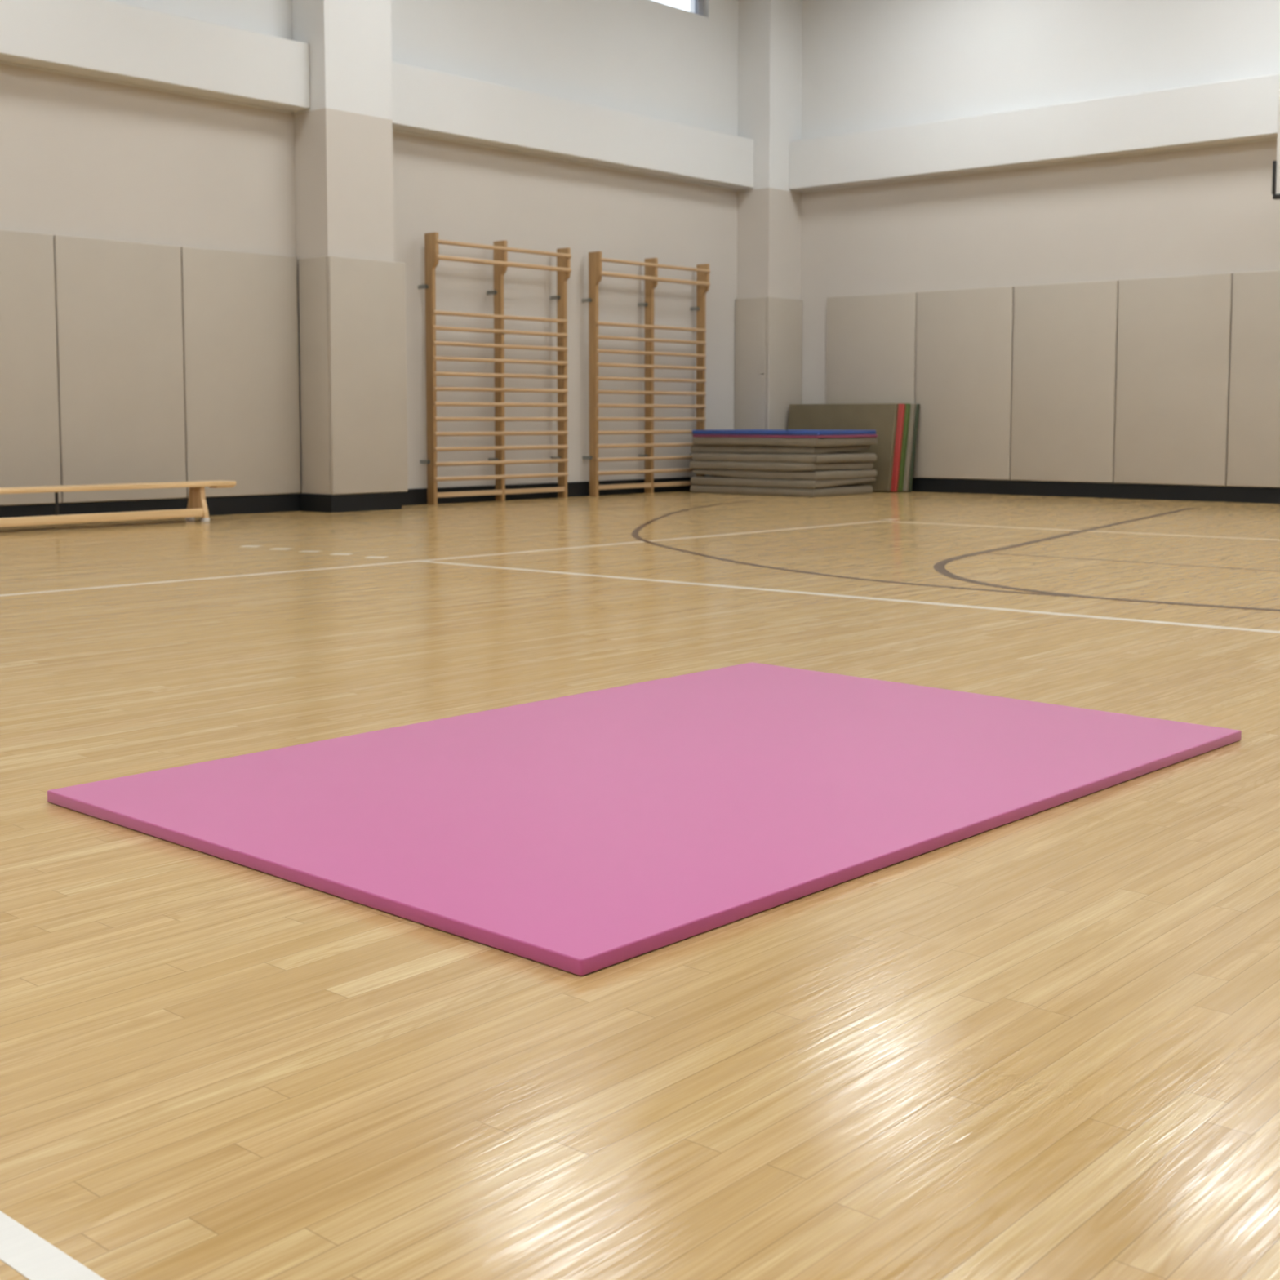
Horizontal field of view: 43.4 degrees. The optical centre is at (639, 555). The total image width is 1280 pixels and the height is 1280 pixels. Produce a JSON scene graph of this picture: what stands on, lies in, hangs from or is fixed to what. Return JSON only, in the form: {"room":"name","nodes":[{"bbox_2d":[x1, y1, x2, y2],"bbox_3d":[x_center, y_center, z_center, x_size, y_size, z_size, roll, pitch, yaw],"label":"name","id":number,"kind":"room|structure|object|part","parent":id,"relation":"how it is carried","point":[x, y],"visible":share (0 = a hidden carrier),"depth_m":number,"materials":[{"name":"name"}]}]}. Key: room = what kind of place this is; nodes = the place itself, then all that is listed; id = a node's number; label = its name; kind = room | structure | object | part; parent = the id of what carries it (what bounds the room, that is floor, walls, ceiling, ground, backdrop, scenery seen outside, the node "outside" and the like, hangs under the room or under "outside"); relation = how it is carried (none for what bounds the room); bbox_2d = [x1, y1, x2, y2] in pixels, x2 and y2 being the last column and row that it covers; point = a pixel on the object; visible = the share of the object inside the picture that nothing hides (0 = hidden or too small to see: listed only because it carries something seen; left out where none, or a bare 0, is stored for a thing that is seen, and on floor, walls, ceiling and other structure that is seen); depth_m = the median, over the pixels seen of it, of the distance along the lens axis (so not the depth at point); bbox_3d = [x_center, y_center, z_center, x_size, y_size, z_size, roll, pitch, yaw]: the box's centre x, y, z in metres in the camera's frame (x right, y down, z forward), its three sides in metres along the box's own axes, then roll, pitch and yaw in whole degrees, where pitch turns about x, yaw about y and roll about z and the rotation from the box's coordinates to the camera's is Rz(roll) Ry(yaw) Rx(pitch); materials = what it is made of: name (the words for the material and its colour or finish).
{"room":"sports hall","nodes":[
{"label":"sports hall","id":0,"kind":"room"},
{"bbox_2d":[0,0,737,506],"bbox_3d":[-6.986,-3.326,11.142,0.300,6.500,26.550,4,6,41],"label":"wall","id":1,"kind":"structure","parent":0,"point":[82,156],"depth_m":17.07,"materials":[{"name":"white paint"}]},
{"bbox_2d":[0,229,61,506],"bbox_3d":[-5.269,-1.511,13.001,0.050,2.230,1.198,4,6,41],"label":"pad","id":2,"kind":"object","parent":1,"relation":"attached to","point":[30,455],"visible":0.86,"depth_m":13.23,"materials":[{"name":"beige plastic"}]},
{"bbox_2d":[53,235,186,502],"bbox_3d":[-4.473,-1.587,13.909,0.050,2.230,1.198,4,6,41],"label":"pad","id":3,"kind":"object","parent":1,"relation":"attached to","point":[118,304],"visible":1,"depth_m":13.86,"materials":[{"name":"beige leather"}]},
{"bbox_2d":[0,0,310,111],"bbox_3d":[-9.235,-3.867,8.087,0.260,0.590,18.475,4,6,41],"label":"beam","id":4,"kind":"structure","parent":1,"relation":"attached to","point":[105,39],"depth_m":13.73,"materials":[{"name":"white paint"}]},
{"bbox_2d":[180,246,301,497],"bbox_3d":[-3.662,-1.665,14.834,0.050,2.230,1.243,4,6,41],"label":"pad","id":5,"kind":"object","parent":1,"relation":"attached to","point":[240,309],"visible":0.96,"depth_m":14.79,"materials":[{"name":"beige plastic"}]},
{"bbox_2d":[291,0,394,494],"bbox_3d":[-2.812,-3.678,15.312,0.480,6.500,0.795,4,6,41],"label":"pillar","id":6,"kind":"structure","parent":1,"relation":"attached to","point":[343,144],"depth_m":15.07,"materials":[{"name":"white paint"}]},
{"bbox_2d":[0,476,692,517],"bbox_3d":[-6.674,-0.147,11.136,0.530,0.165,25.950,4,6,41],"label":"baseboard","id":7,"kind":"structure","parent":1,"relation":"attached to","point":[225,505],"depth_m":15.25,"materials":[{"name":"black rubber"}]},
{"bbox_2d":[298,256,408,494],"bbox_3d":[-2.765,-1.710,15.490,0.525,2.210,0.915,4,6,41],"label":"pad","id":8,"kind":"object","parent":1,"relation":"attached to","point":[353,346],"visible":1,"depth_m":15.22,"materials":[{"name":"beige leather"}]},
{"bbox_2d":[417,232,571,505],"bbox_3d":[-1.504,-1.948,17.119,0.267,2.750,1.994,4,6,41],"label":"wall bars","id":9,"kind":"object","parent":1,"relation":"attached to","point":[432,256],"visible":1,"depth_m":17.07,"materials":[{"name":"brown wood"}]},
{"bbox_3d":[-1.468,-0.676,17.212,0.026,0.050,1.926,4,6,41],"label":"rail","id":10,"kind":"part","parent":9,"relation":"part of","materials":[{"name":"brown wood"}]},
{"bbox_2d":[391,62,753,189],"bbox_3d":[-0.657,-4.691,17.871,0.260,0.590,6.010,4,6,41],"label":"trim","id":11,"kind":"structure","parent":1,"relation":"attached to","point":[427,102],"depth_m":17.46,"materials":[{"name":"white paint"}]},
{"bbox_2d":[582,251,710,496],"bbox_3d":[0.102,-2.102,18.950,0.267,2.750,1.994,4,6,41],"label":"wall bars","id":12,"kind":"object","parent":1,"relation":"attached to","point":[651,265],"visible":0.88,"depth_m":18.86,"materials":[{"name":"brown wood"}]},
{"bbox_3d":[0.138,-0.831,19.043,0.026,0.050,1.926,4,6,41],"label":"rail","id":13,"kind":"part","parent":12,"relation":"part of","materials":[{"name":"brown wood"}]},
{"bbox_2d":[646,0,708,18],"bbox_3d":[-0.784,-6.674,17.882,0.145,0.560,4.750,4,6,41],"label":"window","id":14,"kind":"structure","parent":1,"relation":"in","point":[692,6],"depth_m":19.46,"materials":[{"name":"white glass"}]},
{"bbox_3d":[-0.812,-6.668,17.907,0.012,0.475,4.550,4,6,41],"label":"pane","id":15,"kind":"part","parent":14,"relation":"part of","materials":[{"name":"clear glass"}]},
{"bbox_3d":[-0.812,-6.676,17.907,0.060,0.560,4.750,4,6,41],"label":"frame","id":16,"kind":"part","parent":14,"relation":"part of","materials":[{"name":"grey metal"}]},
{"bbox_2d":[734,297,802,429],"bbox_3d":[1.634,-2.137,20.492,0.545,2.220,0.715,4,6,41],"label":"pad","id":17,"kind":"object","parent":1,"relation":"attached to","point":[768,331],"visible":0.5,"depth_m":20.22,"materials":[{"name":"beige leather"}]},
{"bbox_2d":[736,0,802,299],"bbox_3d":[1.631,-4.103,20.365,0.500,6.500,0.670,4,6,41],"label":"column","id":18,"kind":"structure","parent":1,"relation":"attached to","point":[770,32],"depth_m":20.05,"materials":[{"name":"white paint"}]},
{"bbox_2d":[0,490,1279,1279],"bbox_3d":[0.507,0.560,4.900,20.200,0.202,26.550,4,6,41],"label":"floor","id":19,"kind":"structure","parent":0,"point":[1044,1045],"depth_m":2.60,"materials":[{"name":"brown wood"}]},
{"bbox_2d":[0,480,235,527],"bbox_3d":[-4.685,-0.376,12.814,0.286,0.340,3.315,4,6,41],"label":"bench","id":20,"kind":"object","parent":19,"relation":"on","point":[197,506],"visible":1,"depth_m":13.13,"materials":[{"name":"brown wood"}]},
{"bbox_3d":[-4.614,-0.408,12.740,0.026,0.184,0.025,4,6,41],"label":"support rod","id":21,"kind":"part","parent":20,"relation":"part of","materials":[{"name":"black metal"}]},
{"bbox_3d":[-4.598,-0.282,12.769,0.050,0.070,2.606,4,6,41],"label":"rail","id":22,"kind":"part","parent":20,"relation":"part of","materials":[{"name":"brown wood"}]},
{"bbox_3d":[-4.685,-0.526,12.802,0.250,0.040,3.315,4,6,41],"label":"seat","id":23,"kind":"part","parent":20,"relation":"part of","materials":[{"name":"brown wood"}]},
{"bbox_2d":[47,662,1241,975],"bbox_3d":[0.164,0.517,4.050,1.784,0.027,2.654,4,6,41],"label":"mat","id":24,"kind":"object","parent":19,"relation":"on","point":[582,833],"visible":1,"depth_m":3.63,"materials":[{"name":"pink plastic"}]},
{"bbox_2d":[690,484,872,497],"bbox_3d":[1.676,-0.789,19.155,1.800,0.096,1.202,4,6,41],"label":"mat","id":25,"kind":"object","parent":19,"relation":"on","point":[843,490],"visible":0.77,"depth_m":18.63,"materials":[{"name":"beige fabric"}]},
{"bbox_2d":[690,475,875,488],"bbox_3d":[1.697,-0.882,19.153,1.800,0.098,1.264,4,6,41],"label":"mat","id":26,"kind":"object","parent":25,"relation":"on","point":[704,480],"visible":0.77,"depth_m":18.61,"materials":[{"name":"beige fabric"}]},
{"bbox_2d":[692,468,877,480],"bbox_3d":[1.715,-0.977,19.145,1.800,0.102,1.244,4,6,41],"label":"mat","id":27,"kind":"object","parent":26,"relation":"on","point":[815,475],"visible":0.8,"depth_m":18.57,"materials":[{"name":"beige fabric"}]},
{"bbox_2d":[688,461,873,471],"bbox_3d":[1.670,-1.071,19.127,1.800,0.099,1.235,4,6,41],"label":"mat","id":28,"kind":"object","parent":27,"relation":"on","point":[767,466],"visible":0.77,"depth_m":18.60,"materials":[{"name":"beige fabric"}]},
{"bbox_2d":[692,452,876,463],"bbox_3d":[1.706,-1.164,19.093,1.800,0.101,1.230,4,6,41],"label":"mat","id":29,"kind":"object","parent":28,"relation":"on","point":[829,457],"visible":0.84,"depth_m":18.57,"materials":[{"name":"beige fabric"}]},
{"bbox_2d":[690,444,870,454],"bbox_3d":[1.664,-1.264,19.163,1.800,0.099,1.150,4,6,41],"label":"mat","id":30,"kind":"object","parent":29,"relation":"on","point":[731,449],"visible":0.84,"depth_m":18.66,"materials":[{"name":"beige fabric"}]},
{"bbox_2d":[692,436,877,446],"bbox_3d":[1.714,-1.354,19.105,1.800,0.096,1.240,4,6,41],"label":"mat","id":31,"kind":"object","parent":30,"relation":"on","point":[792,442],"visible":0.83,"depth_m":18.56,"materials":[{"name":"beige fabric"}]},
{"bbox_2d":[692,434,877,437],"bbox_3d":[1.714,-1.418,19.100,1.820,0.029,1.240,4,6,41],"label":"mat","id":32,"kind":"object","parent":31,"relation":"on","point":[693,435],"visible":0.85,"depth_m":18.60,"materials":[{"name":"plastic"}]},
{"bbox_2d":[692,429,875,435],"bbox_3d":[1.704,-1.458,19.085,1.840,0.050,1.230,4,6,41],"label":"mat","id":33,"kind":"object","parent":32,"relation":"on","point":[753,432],"visible":1,"depth_m":18.55,"materials":[{"name":"blue plastic"}]},
{"bbox_2d":[787,403,898,491],"bbox_3d":[2.447,-1.334,19.805,1.570,1.053,0.210,4,6,41],"label":"mat","id":34,"kind":"object","parent":19,"relation":"on","point":[882,418],"visible":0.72,"depth_m":19.54,"materials":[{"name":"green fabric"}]},
{"bbox_2d":[890,404,905,491],"bbox_3d":[2.508,-1.332,19.825,1.635,1.051,0.195,4,6,41],"label":"mat","id":35,"kind":"object","parent":19,"relation":"on","point":[900,417],"visible":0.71,"depth_m":19.29,"materials":[{"name":"red plastic"}]},
{"bbox_2d":[897,403,911,491],"bbox_3d":[2.558,-1.338,19.855,1.670,1.053,0.210,4,6,41],"label":"mat","id":36,"kind":"object","parent":19,"relation":"on","point":[907,412],"visible":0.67,"depth_m":19.30,"materials":[{"name":"green plastic"}]},
{"bbox_2d":[902,403,915,491],"bbox_3d":[2.612,-1.339,19.887,1.710,1.052,0.205,4,6,41],"label":"mat","id":37,"kind":"object","parent":19,"relation":"on","point":[913,407],"visible":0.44,"depth_m":19.32,"materials":[{"name":"beige fabric"}]},
{"bbox_2d":[908,404,919,491],"bbox_3d":[2.654,-1.340,19.920,1.730,1.051,0.195,4,6,41],"label":"mat","id":38,"kind":"object","parent":19,"relation":"on","point":[917,412],"visible":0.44,"depth_m":19.35,"materials":[{"name":"green plastic"}]},
{"bbox_2d":[800,0,1279,488],"bbox_3d":[9.255,-3.598,14.370,19.900,6.500,0.300,4,6,41],"label":"wall","id":39,"kind":"structure","parent":0,"point":[867,64],"depth_m":18.35,"materials":[{"name":"white paint"}]},
{"bbox_2d":[826,292,916,477],"bbox_3d":[2.844,-2.091,19.884,1.288,2.230,0.050,4,6,41],"label":"pad","id":40,"kind":"object","parent":39,"relation":"attached to","point":[871,339],"visible":0.7,"depth_m":19.81,"materials":[{"name":"beige plastic"}]},
{"bbox_2d":[914,286,1013,479],"bbox_3d":[3.820,-2.019,19.035,1.278,2.230,0.050,4,6,41],"label":"pad","id":41,"kind":"object","parent":39,"relation":"attached to","point":[963,390],"visible":1,"depth_m":18.99,"materials":[{"name":"beige leather"}]},
{"bbox_2d":[789,73,1279,191],"bbox_3d":[9.146,-4.367,14.027,19.100,0.590,0.260,4,6,41],"label":"beam","id":42,"kind":"structure","parent":39,"relation":"attached to","point":[1244,109],"depth_m":17.89,"materials":[{"name":"white paint"}]},
{"bbox_2d":[1010,280,1119,483],"bbox_3d":[4.783,-1.948,18.196,1.258,2.230,0.050,4,6,41],"label":"pad","id":43,"kind":"object","parent":39,"relation":"attached to","point":[1065,335],"visible":1,"depth_m":18.15,"materials":[{"name":"beige leather"}]},
{"bbox_2d":[911,477,1279,503],"bbox_3d":[9.233,-0.425,14.436,19.070,0.165,0.030,4,6,41],"label":"baseboard","id":44,"kind":"structure","parent":39,"relation":"attached to","point":[1093,490],"depth_m":17.95,"materials":[{"name":"black rubber"}]},
{"bbox_2d":[1114,273,1232,485],"bbox_3d":[5.736,-1.879,17.367,1.248,2.230,0.050,4,6,41],"label":"pad","id":45,"kind":"object","parent":39,"relation":"attached to","point":[1172,384],"visible":1,"depth_m":17.33,"materials":[{"name":"beige leather"}]},
{"bbox_2d":[1226,270,1279,487],"bbox_3d":[6.689,-1.809,16.537,1.258,2.230,0.050,4,6,41],"label":"pad","id":46,"kind":"object","parent":39,"relation":"attached to","point":[1254,408],"visible":1,"depth_m":16.76,"materials":[{"name":"beige plastic"}]},
{"bbox_2d":[1271,78,1279,199],"bbox_3d":[6.885,-3.771,14.518,1.833,1.080,2.564,4,6,41],"label":"basketball backboard","id":47,"kind":"object","parent":39,"relation":"attached to","point":[1276,164],"visible":1,"depth_m":14.62,"materials":[{"name":"white"}]}
]}

